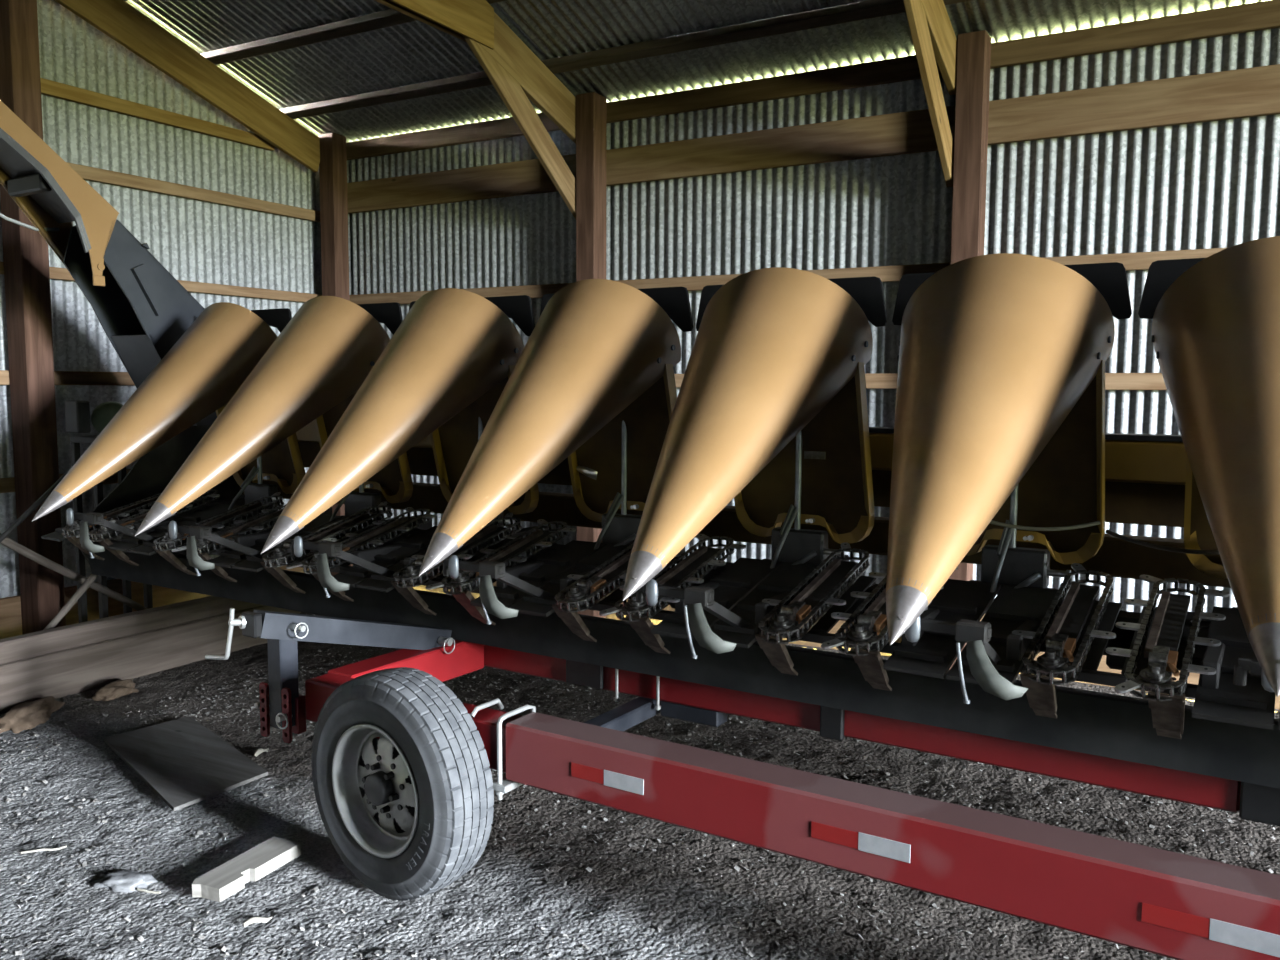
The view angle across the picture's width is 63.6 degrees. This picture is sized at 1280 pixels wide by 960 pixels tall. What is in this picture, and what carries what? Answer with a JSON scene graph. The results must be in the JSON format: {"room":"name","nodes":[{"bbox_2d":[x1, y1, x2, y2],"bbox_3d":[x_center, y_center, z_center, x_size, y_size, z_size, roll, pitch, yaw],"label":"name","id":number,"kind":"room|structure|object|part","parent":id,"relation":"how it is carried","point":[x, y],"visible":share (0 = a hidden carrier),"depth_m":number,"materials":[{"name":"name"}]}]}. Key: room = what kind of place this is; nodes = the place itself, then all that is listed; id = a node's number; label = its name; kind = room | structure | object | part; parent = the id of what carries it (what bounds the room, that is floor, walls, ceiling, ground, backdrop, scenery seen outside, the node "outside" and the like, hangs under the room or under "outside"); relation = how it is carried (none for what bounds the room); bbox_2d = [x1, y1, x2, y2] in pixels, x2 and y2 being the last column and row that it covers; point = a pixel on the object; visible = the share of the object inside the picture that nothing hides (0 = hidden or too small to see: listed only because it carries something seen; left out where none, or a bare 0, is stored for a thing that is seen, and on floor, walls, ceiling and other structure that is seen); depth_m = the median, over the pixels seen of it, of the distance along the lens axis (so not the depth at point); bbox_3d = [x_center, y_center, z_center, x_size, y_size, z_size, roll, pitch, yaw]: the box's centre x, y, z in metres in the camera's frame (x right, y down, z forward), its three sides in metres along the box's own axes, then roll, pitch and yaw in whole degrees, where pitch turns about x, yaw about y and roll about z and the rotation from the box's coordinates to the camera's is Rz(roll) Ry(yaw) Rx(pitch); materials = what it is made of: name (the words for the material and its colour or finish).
{"room":"farm machinery shed","nodes":[
{"label":"farm machinery shed","id":0,"kind":"room"},
{"bbox_2d":[0,0,321,597],"bbox_3d":[-5.415,-1.287,3.038,0.018,5.414,11.890,3,6,30],"label":"wall","id":1,"kind":"structure","parent":0,"point":[194,240],"depth_m":6.76,"materials":[{"name":"metal"}]},
{"bbox_2d":[0,469,129,492],"bbox_3d":[-5.382,0.287,3.182,0.040,0.085,11.730,3,6,30],"label":"board","id":2,"kind":"object","parent":1,"relation":"attached to","point":[7,485],"depth_m":6.08,"materials":[{"name":"brown wood"}]},
{"bbox_2d":[0,370,134,384],"bbox_3d":[-5.380,-0.341,3.125,0.040,0.085,11.730,3,6,30],"label":"board","id":3,"kind":"object","parent":1,"relation":"attached to","point":[60,377],"depth_m":6.44,"materials":[{"name":"brown wood"}]},
{"bbox_2d":[0,565,310,638],"bbox_3d":[-5.386,1.096,3.256,0.040,0.290,11.730,3,6,30],"label":"board","id":4,"kind":"object","parent":1,"relation":"attached to","point":[10,607],"depth_m":6.58,"materials":[{"name":"brown wood"}]},
{"bbox_2d":[40,78,274,150],"bbox_3d":[-5.493,-2.043,2.756,0.040,0.085,11.240,3,6,30],"label":"board","id":5,"kind":"object","parent":1,"relation":"attached to","point":[48,87],"visible":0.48,"depth_m":6.73,"materials":[{"name":"yellow wood"}]},
{"bbox_2d":[0,262,321,302],"bbox_3d":[-5.377,-0.971,3.067,0.040,0.070,11.730,3,6,30],"label":"board","id":6,"kind":"object","parent":1,"relation":"attached to","point":[56,273],"depth_m":7.34,"materials":[{"name":"brown wood"}]},
{"bbox_2d":[66,162,320,222],"bbox_3d":[-5.374,-1.603,3.010,0.040,0.080,11.730,3,6,30],"label":"board","id":7,"kind":"object","parent":1,"relation":"attached to","point":[86,172],"depth_m":7.02,"materials":[{"name":"brown wood"}]},
{"bbox_2d":[0,612,1279,959],"bbox_3d":[3.902,1.800,-2.074,23.000,0.035,16.000,3,6,30],"label":"floor","id":8,"kind":"structure","parent":0,"point":[497,906],"depth_m":3.46,"materials":[{"name":"grey gravel"}]},
{"bbox_2d":[0,0,65,634],"bbox_3d":[-3.566,-1.056,6.016,0.190,4.170,0.160,3,6,30],"label":"post","id":9,"kind":"object","parent":8,"relation":"on","point":[25,251],"visible":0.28,"depth_m":5.99,"materials":[{"name":"brown wood"}]},
{"bbox_2d":[0,696,65,733],"bbox_3d":[-2.891,1.104,4.902,0.200,0.090,0.424,0,5,1],"label":"clod","id":10,"kind":"object","parent":8,"relation":"on","point":[27,715],"visible":1,"depth_m":4.83,"materials":[{"name":"brown soil"}]},
{"bbox_2d":[0,466,72,542],"bbox_3d":[-3.340,0.459,5.114,0.026,1.279,1.526,3,6,30],"label":"rod","id":11,"kind":"object","parent":8,"relation":"on","point":[47,493],"visible":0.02,"depth_m":5.36,"materials":[{"name":"grey metal"}]},
{"bbox_2d":[21,845,66,853],"bbox_3d":[-2.022,1.255,3.502,0.142,0.017,0.013,-1,5,-13],"label":"stalk","id":12,"kind":"object","parent":8,"relation":"on","point":[65,846],"visible":1,"depth_m":3.50,"materials":[{"name":"beige plant"}]},
{"bbox_2d":[44,573,98,629],"bbox_3d":[-3.044,0.694,5.446,0.058,0.766,0.715,4,6,36],"label":"pole","id":13,"kind":"object","parent":8,"relation":"on","point":[92,577],"visible":0.31,"depth_m":5.48,"materials":[{"name":"grey wood"}]},
{"bbox_2d":[0,533,147,610],"bbox_3d":[-3.110,0.522,5.668,0.066,1.058,1.465,4,6,32],"label":"pole","id":14,"kind":"object","parent":8,"relation":"on","point":[11,544],"visible":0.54,"depth_m":5.61,"materials":[{"name":"wood"}]},
{"bbox_2d":[65,400,152,622],"bbox_3d":[-3.084,0.279,5.991,0.328,1.480,0.390,3,6,30],"label":"motor","id":15,"kind":"object","parent":8,"relation":"on","point":[77,412],"visible":0.44,"depth_m":5.86,"materials":[{"name":"black metal"}]},
{"bbox_2d":[91,679,138,701],"bbox_3d":[-2.678,1.073,5.283,0.126,0.076,0.256,2,5,18],"label":"clod","id":16,"kind":"object","parent":8,"relation":"on","point":[119,688],"visible":1,"depth_m":5.23,"materials":[{"name":"brown soil"}]},
{"bbox_2d":[91,870,157,892],"bbox_3d":[-1.639,1.269,3.280,0.204,0.034,0.106,1,5,7],"label":"stone","id":17,"kind":"object","parent":8,"relation":"on","point":[125,881],"visible":1,"depth_m":3.26,"materials":[{"name":"grey stone"}]},
{"bbox_2d":[137,888,160,893],"bbox_3d":[-1.535,1.285,3.225,0.081,0.011,0.011,1,5,12],"label":"stalk","id":18,"kind":"object","parent":8,"relation":"on","point":[138,889],"visible":1,"depth_m":3.22,"materials":[{"name":"beige plant"}]},
{"bbox_2d":[0,605,299,713],"bbox_3d":[-3.161,1.019,4.847,0.070,0.235,4.000,3,6,29],"label":"plank","id":19,"kind":"object","parent":8,"relation":"on","point":[94,666],"visible":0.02,"depth_m":5.47,"materials":[{"name":"brown wood"}]},
{"bbox_2d":[0,596,262,664],"bbox_3d":[-3.176,0.845,4.828,0.086,0.110,4.000,3,6,29],"label":"plank","id":20,"kind":"object","parent":19,"relation":"on","point":[45,642],"visible":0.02,"depth_m":5.45,"materials":[{"name":"brown wood"}]},
{"bbox_2d":[104,716,267,810],"bbox_3d":[-1.911,1.162,4.314,0.394,0.028,1.070,-4,7,-41],"label":"plywood sheet","id":21,"kind":"object","parent":8,"relation":"on","point":[181,760],"visible":1,"depth_m":4.26,"materials":[{"name":"grey wood"}]},
{"bbox_2d":[192,836,300,901],"bbox_3d":[-1.263,1.248,3.316,0.118,0.042,0.364,3,6,24],"label":"wood block","id":22,"kind":"object","parent":8,"relation":"on","point":[220,883],"visible":1,"depth_m":3.28,"materials":[{"name":"beige wood"}]},
{"bbox_2d":[243,917,271,926],"bbox_3d":[-1.129,1.300,3.050,0.084,0.027,0.031,-4,7,-39],"label":"husk","id":23,"kind":"object","parent":8,"relation":"on","point":[251,920],"visible":1,"depth_m":3.04,"materials":[{"name":"plant"}]},
{"bbox_2d":[254,748,268,756],"bbox_3d":[-1.630,1.167,4.446,0.040,0.034,0.108,1,5,11],"label":"husk","id":24,"kind":"object","parent":8,"relation":"on","point":[257,752],"visible":1,"depth_m":4.42,"materials":[{"name":"plant"}]},
{"bbox_2d":[319,132,352,575],"bbox_3d":[-2.357,-0.893,8.039,0.154,3.490,0.145,3,6,30],"label":"post","id":25,"kind":"object","parent":8,"relation":"on","point":[333,152],"visible":0.42,"depth_m":7.88,"materials":[{"name":"brown wood"}]},
{"bbox_2d":[576,92,606,617],"bbox_3d":[-0.325,-0.771,6.881,0.145,3.475,0.155,3,6,30],"label":"post","id":26,"kind":"object","parent":8,"relation":"on","point":[591,108],"visible":0.42,"depth_m":6.72,"materials":[{"name":"brown wood"}]},
{"bbox_2d":[0,613,1279,959],"bbox_3d":[-0.396,1.213,4.089,7.413,0.039,4.716,3,6,30],"label":"stones","id":27,"kind":"object","parent":8,"relation":"on","point":[140,939],"visible":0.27,"depth_m":3.58},
{"bbox_2d":[205,608,1279,959],"bbox_3d":[1.587,0.964,2.277,6.503,0.839,1.187,4,6,32],"label":"cart","id":28,"kind":"object","parent":8,"relation":"on","point":[404,786],"visible":1,"depth_m":2.96,"materials":[{"name":"red paint"}]},
{"bbox_3d":[-1.378,0.515,3.478,0.167,0.188,0.091,4,6,32],"label":"crank handle","id":29,"kind":"part","parent":28,"relation":"part of","materials":[{"name":"metal"}]},
{"bbox_3d":[-1.298,0.484,3.452,0.075,0.080,0.033,4,6,32],"label":"arm plate","id":30,"kind":"part","parent":28,"relation":"part of","materials":[{"name":"black paint"}]},
{"bbox_3d":[-1.229,0.688,3.558,0.070,0.325,0.075,4,6,32],"label":"prop post","id":31,"kind":"part","parent":28,"relation":"part of","materials":[{"name":"blue paint"}]},
{"bbox_3d":[-1.031,0.557,3.777,0.075,0.285,0.813,5,7,40],"label":"prop arm","id":32,"kind":"part","parent":28,"relation":"part of","materials":[{"name":"blue paint"}]},
{"bbox_3d":[-0.737,0.785,3.380,0.940,0.144,0.116,4,6,32],"label":"rail","id":33,"kind":"part","parent":28,"relation":"part of","materials":[{"name":"red paint"}]},
{"bbox_3d":[-0.087,0.748,3.852,0.021,0.163,0.024,4,6,32],"label":"clamp rod","id":34,"kind":"part","parent":28,"relation":"part of","materials":[{"name":"metal"}]},
{"bbox_2d":[0,100,1279,788],"bbox_3d":[0.668,-0.521,3.326,8.649,2.463,1.770,4,6,32],"label":"header","id":35,"kind":"object","parent":28,"relation":"on","point":[998,455],"visible":1,"depth_m":3.48,"materials":[{"name":"gold metal"}]},
{"bbox_3d":[-3.182,-1.458,5.101,0.026,0.778,0.759,4,6,32],"label":"edge rail","id":36,"kind":"part","parent":35,"relation":"part of","materials":[{"name":"gold metal"}]},
{"bbox_3d":[-2.644,0.160,5.348,0.136,0.196,0.685,4,6,32],"label":"gathering chain","id":37,"kind":"part","parent":35,"relation":"part of","materials":[{"name":"metal"}]},
{"bbox_3d":[-2.438,0.173,5.217,0.136,0.196,0.685,4,6,32],"label":"gathering chain","id":38,"kind":"part","parent":35,"relation":"part of","materials":[{"name":"metal"}]},
{"bbox_3d":[-2.667,0.042,5.867,0.012,0.840,1.160,4,6,32],"label":"plate","id":39,"kind":"part","parent":35,"relation":"part of","materials":[{"name":"black metal"}]},
{"bbox_3d":[-2.001,0.200,4.941,0.136,0.196,0.685,4,6,32],"label":"gathering chain","id":40,"kind":"part","parent":35,"relation":"part of","materials":[{"name":"metal"}]},
{"bbox_3d":[-1.795,0.213,4.811,0.136,0.196,0.685,4,6,32],"label":"gathering chain","id":41,"kind":"part","parent":35,"relation":"part of","materials":[{"name":"metal"}]},
{"bbox_3d":[-2.025,0.083,5.301,0.123,0.266,0.219,5,7,39],"label":"link rod","id":42,"kind":"part","parent":35,"relation":"part of","materials":[{"name":"grey metal"}]},
{"bbox_3d":[-2.028,-0.231,5.366,0.122,0.620,0.024,-4,7,-42],"label":"prop rod","id":43,"kind":"part","parent":35,"relation":"part of","materials":[{"name":"grey metal"}]},
{"bbox_3d":[-1.997,-0.256,5.388,0.535,0.654,0.228,4,6,32],"label":"snout panel","id":44,"kind":"part","parent":35,"relation":"part of","materials":[{"name":"yellow paint"}]},
{"bbox_3d":[-1.358,0.240,4.534,0.136,0.196,0.685,4,6,32],"label":"gathering chain","id":45,"kind":"part","parent":35,"relation":"part of","materials":[{"name":"metal"}]},
{"bbox_3d":[-1.382,0.123,4.895,0.123,0.266,0.219,5,7,39],"label":"link rod","id":46,"kind":"part","parent":35,"relation":"part of","materials":[{"name":"black metal"}]},
{"bbox_3d":[-1.385,-0.191,4.959,0.122,0.620,0.025,-4,7,-42],"label":"prop rod","id":47,"kind":"part","parent":35,"relation":"part of","materials":[{"name":"grey metal"}]},
{"bbox_3d":[-1.354,-0.216,4.981,0.535,0.654,0.228,4,6,32],"label":"snout panel","id":48,"kind":"part","parent":35,"relation":"part of","materials":[{"name":"yellow paint"}]},
{"bbox_3d":[-1.152,0.253,4.404,0.136,0.196,0.685,4,6,32],"label":"gathering chain","id":49,"kind":"part","parent":35,"relation":"part of","materials":[{"name":"metal"}]},
{"bbox_3d":[-0.715,0.280,4.127,0.136,0.196,0.685,4,6,32],"label":"gathering chain","id":50,"kind":"part","parent":35,"relation":"part of","materials":[{"name":"metal"}]},
{"bbox_3d":[-0.742,-0.151,4.552,0.122,0.620,0.025,-4,7,-42],"label":"prop rod","id":51,"kind":"part","parent":35,"relation":"part of","materials":[{"name":"grey metal"}]},
{"bbox_3d":[-0.711,-0.176,4.574,0.535,0.654,0.228,4,6,32],"label":"snout panel","id":52,"kind":"part","parent":35,"relation":"part of","materials":[{"name":"yellow paint"}]},
{"bbox_3d":[-0.509,0.293,3.997,0.136,0.196,0.685,4,6,32],"label":"gathering chain","id":53,"kind":"part","parent":35,"relation":"part of","materials":[{"name":"metal"}]},
{"bbox_3d":[-0.072,0.320,3.720,0.136,0.196,0.685,4,6,32],"label":"gathering chain","id":54,"kind":"part","parent":35,"relation":"part of","materials":[{"name":"metal"}]},
{"bbox_3d":[-0.096,0.203,4.081,0.123,0.266,0.219,5,7,39],"label":"link rod","id":55,"kind":"part","parent":35,"relation":"part of","materials":[{"name":"grey metal"}]},
{"bbox_3d":[-0.099,-0.111,4.145,0.122,0.620,0.024,-4,7,-42],"label":"prop rod","id":56,"kind":"part","parent":35,"relation":"part of","materials":[{"name":"grey metal"}]},
{"bbox_3d":[-0.068,-0.136,4.167,0.535,0.654,0.228,4,6,32],"label":"snout panel","id":57,"kind":"part","parent":35,"relation":"part of","materials":[{"name":"yellow paint"}]},
{"bbox_3d":[0.134,0.333,3.590,0.136,0.196,0.685,4,6,32],"label":"gathering chain","id":58,"kind":"part","parent":35,"relation":"part of","materials":[{"name":"metal"}]},
{"bbox_3d":[0.544,-0.071,3.738,0.122,0.620,0.025,-4,7,-42],"label":"prop rod","id":59,"kind":"part","parent":35,"relation":"part of","materials":[{"name":"grey metal"}]},
{"bbox_3d":[0.547,0.243,3.674,0.123,0.266,0.219,5,7,39],"label":"link rod","id":60,"kind":"part","parent":35,"relation":"part of","materials":[{"name":"grey metal"}]},
{"bbox_3d":[0.575,-0.096,3.760,0.535,0.654,0.228,4,6,32],"label":"snout panel","id":61,"kind":"part","parent":35,"relation":"part of","materials":[{"name":"yellow paint"}]},
{"bbox_3d":[0.571,0.360,3.313,0.136,0.196,0.685,4,6,32],"label":"gathering chain","id":62,"kind":"part","parent":35,"relation":"part of","materials":[{"name":"metal"}]},
{"bbox_3d":[0.777,0.373,3.183,0.136,0.196,0.685,4,6,32],"label":"gathering chain","id":63,"kind":"part","parent":35,"relation":"part of","materials":[{"name":"metal"}]},
{"bbox_3d":[1.188,-0.031,3.331,0.122,0.620,0.024,-4,7,-42],"label":"prop rod","id":64,"kind":"part","parent":35,"relation":"part of","materials":[{"name":"grey metal"}]},
{"bbox_3d":[1.190,0.283,3.267,0.123,0.266,0.219,5,7,39],"label":"link rod","id":65,"kind":"part","parent":35,"relation":"part of","materials":[{"name":"grey metal"}]},
{"bbox_3d":[1.218,-0.056,3.354,0.535,0.654,0.228,4,6,32],"label":"snout panel","id":66,"kind":"part","parent":35,"relation":"part of","materials":[{"name":"yellow paint"}]},
{"bbox_3d":[1.214,0.400,2.906,0.136,0.196,0.685,4,6,32],"label":"gathering chain","id":67,"kind":"part","parent":35,"relation":"part of","materials":[{"name":"metal"}]},
{"bbox_3d":[1.420,0.413,2.776,0.136,0.196,0.685,4,6,32],"label":"gathering chain","id":68,"kind":"part","parent":35,"relation":"part of","materials":[{"name":"metal"}]},
{"bbox_3d":[1.861,-0.016,2.947,0.535,0.654,0.228,4,6,32],"label":"snout panel","id":69,"kind":"part","parent":35,"relation":"part of","materials":[{"name":"yellow paint"}]},
{"bbox_3d":[0.065,0.757,3.756,0.021,0.163,0.024,4,6,32],"label":"clamp rod","id":70,"kind":"part","parent":28,"relation":"part of","materials":[{"name":"metal"}]},
{"bbox_3d":[1.990,0.854,2.622,6.200,0.133,0.120,4,6,32],"label":"rail","id":71,"kind":"part","parent":28,"relation":"part of","materials":[{"name":"red paint"}]},
{"bbox_3d":[1.898,0.950,1.713,5.375,0.177,0.140,4,6,32],"label":"rail","id":72,"kind":"part","parent":28,"relation":"part of","materials":[{"name":"red paint"}]},
{"bbox_2d":[945,30,990,669],"bbox_3d":[1.785,-0.653,5.692,0.151,3.475,0.140,3,6,30],"label":"post","id":73,"kind":"object","parent":8,"relation":"on","point":[973,60],"visible":0.42,"depth_m":5.53,"materials":[{"name":"brown wood"}]},
{"bbox_2d":[126,0,1267,142],"bbox_3d":[4.510,-2.839,0.819,19.810,2.072,6.326,3,6,30],"label":"ceiling","id":74,"kind":"structure","parent":0,"point":[414,52],"depth_m":6.30,"materials":[{"name":"metal"}]},
{"bbox_2d":[54,0,319,171],"bbox_3d":[-3.876,-3.181,5.300,0.040,2.118,5.856,3,6,30],"label":"rafter","id":75,"kind":"object","parent":74,"relation":"attached to","point":[119,20],"visible":1,"depth_m":6.91,"materials":[{"name":"yellow wood"}]},
{"bbox_2d":[201,0,505,64],"bbox_3d":[5.361,-2.393,2.312,19.400,0.072,0.097,3,6,30],"label":"purlin","id":76,"kind":"structure","parent":74,"relation":"attached to","point":[391,17],"depth_m":6.51,"materials":[{"name":"wood"}]},
{"bbox_2d":[477,12,575,143],"bbox_3d":[-1.834,-3.056,4.194,0.040,2.148,5.946,3,6,30],"label":"rafter","id":77,"kind":"object","parent":74,"relation":"attached to","point":[539,84],"visible":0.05,"depth_m":6.32,"materials":[{"name":"brown wood"}]},
{"bbox_2d":[374,0,465,41],"bbox_3d":[-3.325,-2.206,1.737,0.036,0.170,9.850,3,6,30],"label":"beam","id":78,"kind":"structure","parent":77,"relation":"attached to","point":[388,3],"depth_m":5.49,"materials":[{"name":"yellow wood"}]},
{"bbox_2d":[390,0,493,49],"bbox_3d":[-1.143,-2.738,5.387,0.014,0.618,1.210,3,6,30],"label":"gusset","id":79,"kind":"structure","parent":77,"relation":"attached to","point":[473,19],"depth_m":5.69,"materials":[{"name":"yellow wood"}]},
{"bbox_2d":[463,35,575,218],"bbox_3d":[-0.689,-2.203,6.301,0.036,1.056,1.340,3,6,30],"label":"brace","id":80,"kind":"object","parent":77,"relation":"attached to","point":[510,91],"visible":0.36,"depth_m":6.31,"materials":[{"name":"brown wood"}]},
{"bbox_2d":[279,0,971,118],"bbox_3d":[5.687,-2.230,2.903,19.400,0.072,0.097,3,6,30],"label":"purlin","id":81,"kind":"structure","parent":74,"relation":"attached to","point":[868,9],"depth_m":6.07,"materials":[{"name":"wood"}]},
{"bbox_2d":[920,0,956,94],"bbox_3d":[0.270,-2.938,3.000,0.040,2.148,5.946,3,6,30],"label":"rafter","id":82,"kind":"object","parent":74,"relation":"attached to","point":[943,38],"visible":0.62,"depth_m":5.31,"materials":[{"name":"yellow wood"}]},
{"bbox_2d":[903,0,953,186],"bbox_3d":[1.415,-2.085,5.107,0.036,1.056,1.340,3,6,30],"label":"brace","id":83,"kind":"object","parent":82,"relation":"attached to","point":[916,16],"visible":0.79,"depth_m":5.18,"materials":[{"name":"yellow wood"}]},
{"bbox_2d":[347,28,1279,612],"bbox_3d":[5.905,-0.349,3.505,19.310,3.565,0.018,3,6,30],"label":"wall","id":84,"kind":"structure","parent":0,"point":[1212,184],"depth_m":6.00,"materials":[{"name":"metal"}]},
{"bbox_2d":[346,112,560,159],"bbox_3d":[-1.353,-2.477,7.431,2.480,0.125,0.040,3,6,30],"label":"board","id":85,"kind":"object","parent":84,"relation":"attached to","point":[505,127],"visible":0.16,"depth_m":7.46,"materials":[{"name":"brown wood"}]},
{"bbox_2d":[350,283,570,303],"bbox_3d":[-1.358,-1.346,7.535,2.480,0.088,0.040,3,6,30],"label":"board","id":86,"kind":"object","parent":84,"relation":"attached to","point":[534,291],"depth_m":7.38,"materials":[{"name":"brown wood"}]},
{"bbox_2d":[347,154,575,213],"bbox_3d":[-1.355,-2.125,7.464,2.480,0.227,0.040,3,6,30],"label":"board","id":87,"kind":"object","parent":84,"relation":"attached to","point":[525,177],"visible":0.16,"depth_m":7.43,"materials":[{"name":"brown wood"}]},
{"bbox_2d":[410,582,575,608],"bbox_3d":[-1.368,0.727,7.724,2.480,0.350,0.040,3,6,30],"label":"board","id":88,"kind":"object","parent":84,"relation":"attached to","point":[421,587],"depth_m":7.80,"materials":[{"name":"brown wood"}]},
{"bbox_2d":[606,599,901,656],"bbox_3d":[0.769,0.847,6.511,2.420,0.350,0.040,3,6,30],"label":"board","id":89,"kind":"object","parent":84,"relation":"attached to","point":[839,623],"depth_m":6.35,"materials":[{"name":"brown wood"}]},
{"bbox_2d":[606,55,941,123],"bbox_3d":[0.784,-2.357,6.219,2.420,0.125,0.040,3,6,30],"label":"board","id":90,"kind":"object","parent":84,"relation":"attached to","point":[906,68],"visible":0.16,"depth_m":6.20,"materials":[{"name":"brown wood"}]},
{"bbox_2d":[606,105,954,185],"bbox_3d":[0.782,-2.005,6.251,2.420,0.227,0.040,3,6,30],"label":"board","id":91,"kind":"object","parent":84,"relation":"attached to","point":[908,132],"visible":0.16,"depth_m":6.20,"materials":[{"name":"brown wood"}]},
{"bbox_2d":[617,263,949,290],"bbox_3d":[0.779,-1.225,6.322,2.420,0.088,0.040,3,6,30],"label":"board","id":92,"kind":"object","parent":84,"relation":"attached to","point":[894,273],"depth_m":6.11,"materials":[{"name":"brown wood"}]},
{"bbox_2d":[674,373,897,388],"bbox_3d":[0.776,-0.613,6.378,2.420,0.088,0.040,3,6,30],"label":"board","id":93,"kind":"object","parent":84,"relation":"attached to","point":[873,380],"depth_m":6.01,"materials":[{"name":"brown wood"}]},
{"bbox_2d":[980,614,1279,711],"bbox_3d":[8.031,1.256,2.390,14.280,0.350,0.040,3,6,30],"label":"board","id":94,"kind":"object","parent":84,"relation":"attached to","point":[1193,678],"depth_m":5.49,"materials":[{"name":"brown wood"}]},
{"bbox_2d":[988,64,1279,144],"bbox_3d":[8.044,-1.595,2.130,14.280,0.227,0.040,3,6,30],"label":"board","id":95,"kind":"object","parent":84,"relation":"attached to","point":[1254,91],"depth_m":5.24,"materials":[{"name":"brown wood"}]},
{"bbox_2d":[990,0,1279,68],"bbox_3d":[8.046,-1.948,2.098,14.280,0.125,0.040,3,6,30],"label":"board","id":96,"kind":"object","parent":84,"relation":"attached to","point":[1264,15],"depth_m":5.21,"materials":[{"name":"brown wood"}]},
{"bbox_2d":[1042,247,1228,270],"bbox_3d":[8.041,-0.816,2.201,14.280,0.088,0.040,3,6,30],"label":"board","id":97,"kind":"object","parent":84,"relation":"attached to","point":[1137,260],"depth_m":5.29,"materials":[{"name":"brown wood"}]},
{"bbox_2d":[1105,373,1166,389],"bbox_3d":[8.038,-0.204,2.257,14.280,0.088,0.040,3,6,30],"label":"board","id":98,"kind":"object","parent":84,"relation":"attached to","point":[1113,381],"depth_m":5.34,"materials":[{"name":"brown wood"}]}
]}

